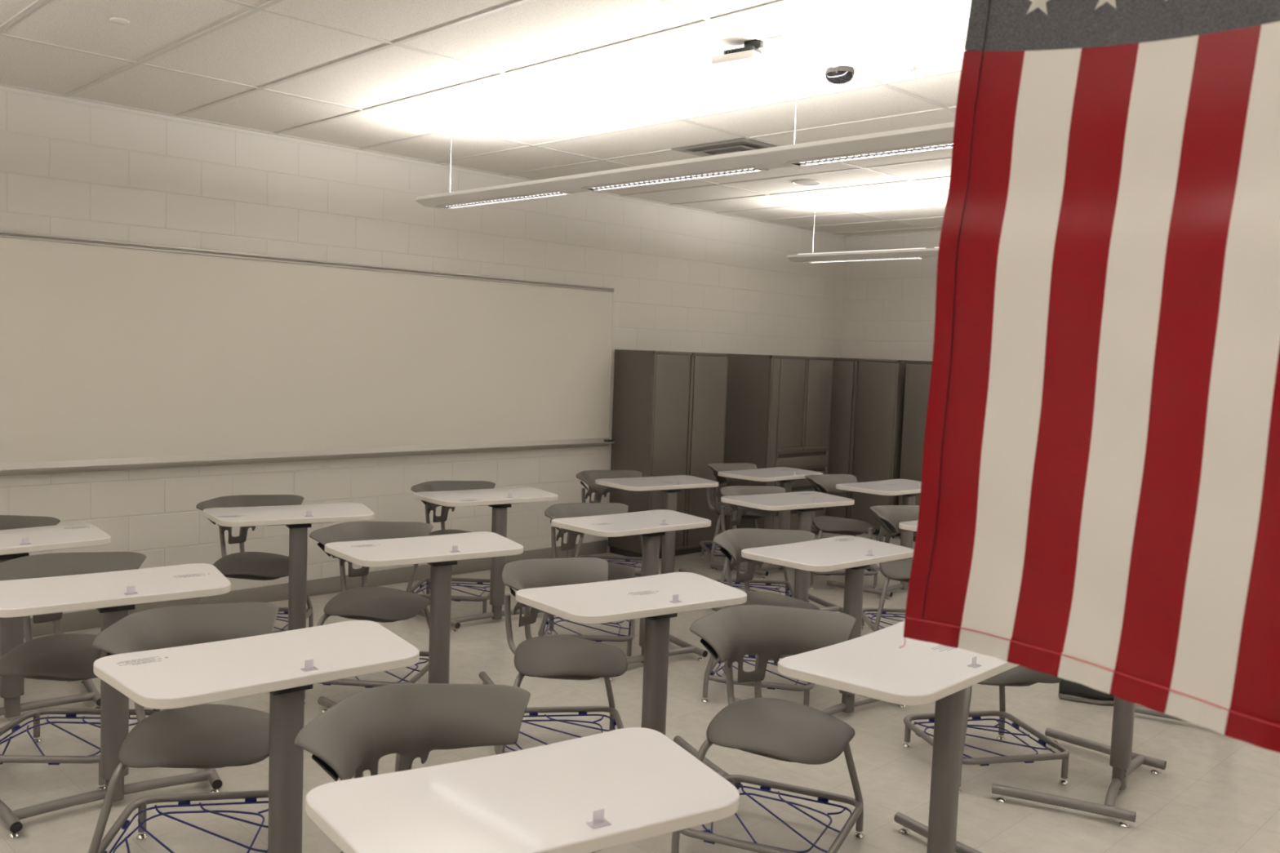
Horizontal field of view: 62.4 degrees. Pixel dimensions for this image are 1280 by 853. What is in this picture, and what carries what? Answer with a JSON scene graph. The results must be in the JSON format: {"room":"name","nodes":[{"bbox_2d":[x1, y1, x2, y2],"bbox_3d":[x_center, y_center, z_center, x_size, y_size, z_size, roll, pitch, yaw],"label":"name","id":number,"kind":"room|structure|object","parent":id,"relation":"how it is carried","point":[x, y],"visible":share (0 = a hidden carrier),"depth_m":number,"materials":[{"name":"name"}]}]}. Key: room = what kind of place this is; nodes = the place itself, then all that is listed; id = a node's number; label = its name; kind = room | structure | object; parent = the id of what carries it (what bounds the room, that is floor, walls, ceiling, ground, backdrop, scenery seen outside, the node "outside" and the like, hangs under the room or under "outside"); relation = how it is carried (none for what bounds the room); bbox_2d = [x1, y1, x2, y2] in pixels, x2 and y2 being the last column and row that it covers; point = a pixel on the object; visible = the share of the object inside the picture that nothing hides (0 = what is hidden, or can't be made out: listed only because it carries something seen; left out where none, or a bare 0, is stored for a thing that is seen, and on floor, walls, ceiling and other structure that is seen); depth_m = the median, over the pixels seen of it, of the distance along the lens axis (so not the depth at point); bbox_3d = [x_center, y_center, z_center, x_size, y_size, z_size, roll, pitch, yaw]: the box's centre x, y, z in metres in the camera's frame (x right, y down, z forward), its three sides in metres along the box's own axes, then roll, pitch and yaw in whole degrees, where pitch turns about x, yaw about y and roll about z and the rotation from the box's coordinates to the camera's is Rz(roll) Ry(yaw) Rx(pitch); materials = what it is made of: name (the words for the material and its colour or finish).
{"room":"classroom","nodes":[
{"label":"classroom","id":0,"kind":"room"},
{"bbox_2d":[0,85,845,617],"bbox_3d":[-2.222,-0.347,6.635,12.107,2.874,0.150,-2,6,-45],"label":"wall","id":1,"kind":"structure","parent":0,"point":[682,279],"depth_m":6.85,"materials":[{"name":"white paint"}]},
{"bbox_2d":[0,230,614,475],"bbox_3d":[-2.703,-0.388,5.987,7.034,1.263,0.082,-2,6,-45],"label":"whiteboard","id":2,"kind":"object","parent":1,"relation":"attached to","point":[114,355],"visible":1,"depth_m":6.46,"materials":[{"name":"white plastic"}]},
{"bbox_2d":[0,437,614,475],"bbox_3d":[-2.723,0.208,6.032,7.020,0.067,0.082,-2,6,-45],"label":"tray","id":3,"kind":"object","parent":2,"relation":"on","point":[110,462],"depth_m":6.50,"materials":[{"name":"silver metal"}]},
{"bbox_2d":[23,539,607,638],"bbox_3d":[-3.334,1.077,5.569,8.640,0.105,0.008,-2,6,-45],"label":"baseboard","id":4,"kind":"structure","parent":1,"relation":"attached to","point":[90,619],"depth_m":6.82,"materials":[{"name":"grey plastic"}]},
{"bbox_2d":[0,0,970,235],"bbox_3d":[0.911,-1.506,3.438,12.107,0.120,8.900,-2,6,-45],"label":"ceiling","id":5,"kind":"structure","parent":0,"point":[261,48],"depth_m":4.86,"materials":[{"name":"tile"}]},
{"bbox_2d":[109,17,129,25],"bbox_3d":[-2.060,-1.603,4.189,0.072,0.010,0.072,-2,6,-45],"label":"sprinkler cover","id":6,"kind":"object","parent":5,"relation":"attached to","point":[121,21],"visible":1,"depth_m":4.17,"materials":[{"name":"white plastic"}]},
{"bbox_2d":[0,0,968,236],"bbox_3d":[0.909,-1.442,3.443,11.807,0.008,8.600,-2,6,-45],"label":"ceiling grid","id":7,"kind":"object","parent":5,"relation":"attached to","point":[37,3],"depth_m":5.14,"materials":[{"name":"silver metal"}]},
{"bbox_2d":[414,43,954,208],"bbox_3d":[0.991,-1.233,3.816,0.244,0.471,6.124,-2,6,-45],"label":"pendant light","id":8,"kind":"object","parent":5,"relation":"hanging from","point":[935,137],"visible":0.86,"depth_m":4.38,"materials":[{"name":"white paint"}]},
{"bbox_2d":[670,137,777,156],"bbox_3d":[0.583,-1.647,6.387,0.550,0.039,0.580,-2,6,-45],"label":"ceiling vent","id":9,"kind":"object","parent":5,"relation":"in","point":[739,144],"visible":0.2,"depth_m":6.27,"materials":[{"name":"grey metal"}]},
{"bbox_2d":[711,35,784,70],"bbox_3d":[0.433,-1.472,4.159,0.295,0.084,0.110,5,5,37],"label":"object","id":10,"kind":"object","parent":5,"relation":"attached to","point":[748,55],"visible":1,"depth_m":4.15,"materials":[{"name":"white paint"}]},
{"bbox_2d":[791,179,821,185],"bbox_3d":[1.168,-1.713,7.425,0.204,0.012,0.204,-2,6,-45],"label":"ceiling speaker","id":11,"kind":"object","parent":5,"relation":"attached to","point":[799,182],"visible":1,"depth_m":7.41,"materials":[{"name":"white plastic"}]},
{"bbox_2d":[794,181,818,184],"bbox_3d":[1.168,-1.711,7.425,0.170,0.002,0.170,-2,6,-45],"label":"grille","id":12,"kind":"object","parent":11,"relation":"attached to","point":[795,182],"depth_m":7.43,"materials":[{"name":"grey"}]},
{"bbox_2d":[825,66,854,84],"bbox_3d":[0.849,-1.492,4.502,0.124,0.062,0.104,4,4,25],"label":"security camera","id":13,"kind":"object","parent":5,"relation":"attached to","point":[840,74],"visible":1,"depth_m":4.47,"materials":[{"name":"grey plastic"}]},
{"bbox_2d":[844,192,853,195],"bbox_3d":[1.554,-1.732,7.876,0.072,0.010,0.072,-2,6,-45],"label":"sprinkler cover","id":14,"kind":"object","parent":5,"relation":"attached to","point":[845,193],"visible":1,"depth_m":7.85,"materials":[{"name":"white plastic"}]},
{"bbox_2d":[786,202,938,262],"bbox_3d":[3.426,-1.326,6.387,0.244,0.471,6.124,-2,6,-45],"label":"pendant light","id":15,"kind":"object","parent":5,"relation":"hanging from","point":[911,253],"visible":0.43,"depth_m":8.02,"materials":[{"name":"white paint"}]},
{"bbox_2d":[899,0,1279,752],"bbox_3d":[0.797,-0.437,1.177,1.033,1.693,0.061,6,6,45],"label":"flag","id":16,"kind":"object","parent":5,"relation":"hanging from","point":[1100,504],"visible":1,"depth_m":1.39,"materials":[{"name":"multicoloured fabric"}]},
{"bbox_2d":[0,532,1279,852],"bbox_3d":[0.801,1.479,3.650,12.107,0.120,8.900,-2,6,-45],"label":"floor","id":17,"kind":"structure","parent":0,"point":[1215,792],"depth_m":4.22,"materials":[{"name":"tile"}]},
{"bbox_2d":[0,515,73,682],"bbox_3d":[-2.950,0.815,4.750,0.521,0.771,0.529,3,4,12],"label":"chair","id":18,"kind":"object","parent":17,"relation":"on","point":[6,522],"visible":0.23,"depth_m":4.92,"materials":[{"name":"grey plastic"}]},
{"bbox_2d":[0,523,111,718],"bbox_3d":[-2.716,0.837,4.510,0.826,0.778,0.490,-2,6,-45],"label":"student desk","id":19,"kind":"object","parent":17,"relation":"on","point":[14,543],"visible":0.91,"depth_m":4.46,"materials":[{"name":"white laminate"}]},
{"bbox_2d":[0,551,159,790],"bbox_3d":[-2.161,0.898,3.989,0.523,0.771,0.534,2,4,-2],"label":"chair","id":20,"kind":"object","parent":17,"relation":"on","point":[59,656],"visible":0.64,"depth_m":4.01,"materials":[{"name":"grey plastic"}]},
{"bbox_2d":[0,563,231,838],"bbox_3d":[-1.895,0.921,3.761,0.826,0.778,0.490,-1,5,-38],"label":"student desk","id":21,"kind":"object","parent":17,"relation":"on","point":[113,594],"visible":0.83,"depth_m":3.64,"materials":[{"name":"white laminate"}]},
{"bbox_2d":[88,602,279,852],"bbox_3d":[-1.357,0.980,3.252,0.523,0.771,0.534,1,4,-9],"label":"chair","id":22,"kind":"object","parent":17,"relation":"on","point":[205,735],"visible":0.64,"depth_m":3.25,"materials":[{"name":"grey plastic"}]},
{"bbox_2d":[195,494,313,633],"bbox_3d":[-2.073,0.780,5.693,0.523,0.771,0.534,2,4,-3],"label":"chair","id":23,"kind":"object","parent":17,"relation":"on","point":[255,566],"visible":0.65,"depth_m":5.71,"materials":[{"name":"grey plastic"}]},
{"bbox_2d":[93,620,419,852],"bbox_3d":[-1.054,1.006,2.998,0.826,0.778,0.491,-1,5,-40],"label":"student desk","id":24,"kind":"object","parent":17,"relation":"on","point":[284,664],"visible":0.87,"depth_m":2.87,"materials":[{"name":"white plastic"}]},
{"bbox_2d":[203,502,374,631],"bbox_3d":[-1.805,0.801,5.490,0.826,0.778,0.490,0,5,-30],"label":"student desk","id":25,"kind":"object","parent":17,"relation":"on","point":[297,518],"visible":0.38,"depth_m":5.35,"materials":[{"name":"white laminate"}]},
{"bbox_2d":[304,521,432,704],"bbox_3d":[-1.243,0.863,4.962,0.521,0.771,0.529,3,4,7],"label":"chair","id":26,"kind":"object","parent":17,"relation":"on","point":[371,603],"visible":0.7,"depth_m":4.91,"materials":[{"name":"grey plastic"}]},
{"bbox_2d":[294,683,530,852],"bbox_3d":[-0.512,1.063,2.521,0.521,0.771,0.529,3,4,6],"label":"chair","id":27,"kind":"object","parent":17,"relation":"on","point":[409,721],"visible":0.58,"depth_m":2.66,"materials":[{"name":"grey plastic"}]},
{"bbox_2d":[317,531,523,712],"bbox_3d":[-0.944,0.889,4.709,0.826,0.778,0.490,-1,5,-35],"label":"student desk","id":28,"kind":"object","parent":17,"relation":"on","point":[441,552],"visible":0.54,"depth_m":4.58,"materials":[{"name":"white plastic"}]},
{"bbox_2d":[406,480,495,613],"bbox_3d":[-1.151,0.749,6.620,0.530,0.771,0.520,2,4,1],"label":"chair","id":29,"kind":"object","parent":17,"relation":"on","point":[433,486],"visible":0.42,"depth_m":6.74,"materials":[{"name":"grey plastic"}]},
{"bbox_2d":[412,486,558,632],"bbox_3d":[-0.918,0.770,6.398,0.826,0.778,0.490,-1,5,-36],"label":"student desk","id":30,"kind":"object","parent":17,"relation":"on","point":[500,499],"visible":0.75,"depth_m":6.26,"materials":[{"name":"white plastic"}]},
{"bbox_2d":[305,727,739,852],"bbox_3d":[-0.220,1.097,2.149,0.826,0.778,0.490,0,5,-32],"label":"student desk","id":31,"kind":"object","parent":17,"relation":"on","point":[599,792],"visible":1,"depth_m":2.08,"materials":[{"name":"white laminate"}]},
{"bbox_2d":[494,557,627,754],"bbox_3d":[-0.310,0.950,4.215,0.521,0.771,0.530,2,4,-8],"label":"chair","id":32,"kind":"object","parent":17,"relation":"on","point":[555,657],"visible":0.79,"depth_m":4.28,"materials":[{"name":"grey plastic"}]},
{"bbox_2d":[537,502,635,657],"bbox_3d":[-0.276,0.836,5.844,0.520,0.771,0.530,2,4,0],"label":"chair","id":33,"kind":"object","parent":17,"relation":"on","point":[615,571],"visible":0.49,"depth_m":5.94,"materials":[{"name":"grey plastic"}]},
{"bbox_2d":[574,470,642,577],"bbox_3d":[-0.204,0.718,7.539,0.529,0.771,0.521,2,4,1],"label":"chair","id":34,"kind":"object","parent":17,"relation":"on","point":[588,477],"visible":0.28,"depth_m":7.70,"materials":[{"name":"grey plastic"}]},
{"bbox_2d":[515,572,746,789],"bbox_3d":[-0.020,0.977,3.942,0.826,0.778,0.490,-1,5,-35],"label":"student desk","id":35,"kind":"object","parent":17,"relation":"on","point":[659,598],"visible":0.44,"depth_m":3.81,"materials":[{"name":"white laminate"}]},
{"bbox_2d":[551,509,711,680],"bbox_3d":[-0.034,0.858,5.621,0.826,0.778,0.490,-1,5,-40],"label":"student desk","id":36,"kind":"object","parent":17,"relation":"on","point":[651,524],"visible":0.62,"depth_m":5.50,"materials":[{"name":"white laminate"}]},
{"bbox_2d":[595,475,718,573],"bbox_3d":[0.127,0.740,7.366,0.826,0.778,0.490,-1,5,-34],"label":"student desk","id":37,"kind":"object","parent":17,"relation":"on","point":[670,486],"visible":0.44,"depth_m":7.23,"materials":[{"name":"white plastic"}]},
{"bbox_2d":[608,349,728,558],"bbox_3d":[0.237,0.210,8.704,0.870,1.652,0.461,-2,6,-45],"label":"storage cabinet","id":38,"kind":"object","parent":17,"relation":"on","point":[668,411],"visible":0.69,"depth_m":8.46,"materials":[{"name":"grey paint"}]},
{"bbox_2d":[699,462,773,568],"bbox_3d":[0.769,0.696,8.362,0.521,0.771,0.530,2,4,-7],"label":"chair","id":39,"kind":"object","parent":17,"relation":"on","point":[754,514],"visible":0.52,"depth_m":8.40,"materials":[{"name":"grey plastic"}]},
{"bbox_2d":[715,485,794,597],"bbox_3d":[0.755,0.799,6.904,0.529,0.771,0.521,2,4,1],"label":"chair","id":40,"kind":"object","parent":17,"relation":"on","point":[733,490],"visible":0.36,"depth_m":7.07,"materials":[{"name":"grey plastic"}]},
{"bbox_2d":[701,528,819,706],"bbox_3d":[0.618,0.918,5.160,0.520,0.771,0.530,3,4,15],"label":"chair","id":41,"kind":"object","parent":17,"relation":"on","point":[733,541],"visible":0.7,"depth_m":5.24,"materials":[{"name":"grey plastic"}]},
{"bbox_2d":[710,466,822,578],"bbox_3d":[1.014,0.715,8.173,0.826,0.778,0.490,-2,6,-43],"label":"student desk","id":42,"kind":"object","parent":17,"relation":"on","point":[786,476],"visible":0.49,"depth_m":8.03,"materials":[{"name":"white plastic"}]},
{"bbox_2d":[671,604,863,852],"bbox_3d":[0.448,1.029,3.505,0.521,0.770,0.532,4,4,25],"label":"chair","id":43,"kind":"object","parent":17,"relation":"on","point":[778,729],"visible":0.93,"depth_m":3.55,"materials":[{"name":"grey plastic"}]},
{"bbox_2d":[720,353,833,535],"bbox_3d":[1.255,0.179,9.676,0.910,1.652,0.516,-2,6,-45],"label":"storage cabinet","id":44,"kind":"object","parent":17,"relation":"on","point":[778,408],"visible":0.62,"depth_m":9.39,"materials":[{"name":"grey paint"}]},
{"bbox_2d":[711,491,854,613],"bbox_3d":[0.941,0.817,6.706,0.826,0.778,0.490,-1,5,-35],"label":"student desk","id":45,"kind":"object","parent":17,"relation":"on","point":[804,502],"visible":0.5,"depth_m":6.58,"materials":[{"name":"white laminate"}]},
{"bbox_2d":[734,535,914,715],"bbox_3d":[0.889,0.938,4.963,0.826,0.778,0.490,-1,5,-41],"label":"student desk","id":46,"kind":"object","parent":17,"relation":"on","point":[854,554],"visible":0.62,"depth_m":4.83,"materials":[{"name":"white plastic"}]},
{"bbox_2d":[804,474,878,589],"bbox_3d":[1.454,0.761,7.798,0.521,0.771,0.530,2,4,-6],"label":"chair","id":47,"kind":"object","parent":17,"relation":"on","point":[824,483],"visible":0.69,"depth_m":7.68,"materials":[{"name":"grey plastic"}]},
{"bbox_2d":[825,357,906,537],"bbox_3d":[2.183,0.173,10.249,0.466,1.652,0.920,-2,6,-45],"label":"storage cabinet","id":48,"kind":"object","parent":17,"relation":"on","point":[868,397],"visible":0.42,"depth_m":9.97,"materials":[{"name":"grey paint"}]},
{"bbox_2d":[826,479,920,599],"bbox_3d":[1.816,0.784,7.626,0.826,0.778,0.490,-1,5,-41],"label":"student desk","id":49,"kind":"object","parent":17,"relation":"on","point":[908,489],"visible":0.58,"depth_m":7.48,"materials":[{"name":"white plastic"}]},
{"bbox_2d":[861,505,919,631],"bbox_3d":[1.589,0.878,6.217,0.520,0.771,0.530,2,4,1],"label":"chair","id":50,"kind":"object","parent":17,"relation":"on","point":[890,517],"visible":0.56,"depth_m":6.28,"materials":[{"name":"grey plastic"}]},
{"bbox_2d":[777,621,1018,852],"bbox_3d":[0.819,1.057,3.248,0.490,0.778,0.826,6,6,44],"label":"student desk","id":51,"kind":"object","parent":17,"relation":"on","point":[873,665],"visible":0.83,"depth_m":3.12,"materials":[{"name":"white plastic"}]},
{"bbox_2d":[898,520,918,531],"bbox_3d":[1.855,0.904,5.943,0.826,0.778,0.490,-1,5,-40],"label":"student desk","id":52,"kind":"object","parent":17,"relation":"on","point":[912,526],"visible":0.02,"depth_m":5.79,"materials":[{"name":"white laminate"}]},
{"bbox_2d":[897,360,932,542],"bbox_3d":[2.884,0.248,9.545,0.466,1.652,0.920,-2,6,-45],"label":"storage cabinet","id":53,"kind":"object","parent":17,"relation":"on","point":[917,375],"visible":0.18,"depth_m":9.60,"materials":[{"name":"grey paint"}]},
{"bbox_2d":[902,665,1069,793],"bbox_3d":[1.418,1.006,4.333,0.537,0.771,0.525,1,4,-15],"label":"chair","id":54,"kind":"object","parent":17,"relation":"on","point":[1018,676],"visible":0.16,"depth_m":4.18,"materials":[{"name":"grey plastic"}]},
{"bbox_2d":[991,696,1166,827],"bbox_3d":[1.771,1.027,4.166,0.490,0.778,0.826,5,5,35],"label":"student desk","id":55,"kind":"object","parent":17,"relation":"on","point":[1124,762],"visible":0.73,"depth_m":4.06,"materials":[{"name":"grey metal"}]},
{"bbox_2d":[1058,678,1114,705],"bbox_3d":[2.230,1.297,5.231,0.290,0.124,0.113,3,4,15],"label":"chair","id":56,"kind":"object","parent":17,"relation":"on","point":[1068,690],"visible":0.61,"depth_m":5.20,"materials":[{"name":"grey plastic"}]},
{"bbox_2d":[1134,704,1188,722],"bbox_3d":[2.748,0.993,5.160,0.490,0.778,0.826,6,5,40],"label":"student desk","id":57,"kind":"object","parent":17,"relation":"on","point":[1138,708],"visible":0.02,"depth_m":4.96,"materials":[{"name":"white plastic"}]},
{"bbox_2d":[840,231,941,360],"bbox_3d":[5.099,-0.155,7.754,0.150,2.874,8.600,-2,6,-45],"label":"wall","id":58,"kind":"structure","parent":0,"point":[889,305],"depth_m":10.30,"materials":[{"name":"beige paint"}]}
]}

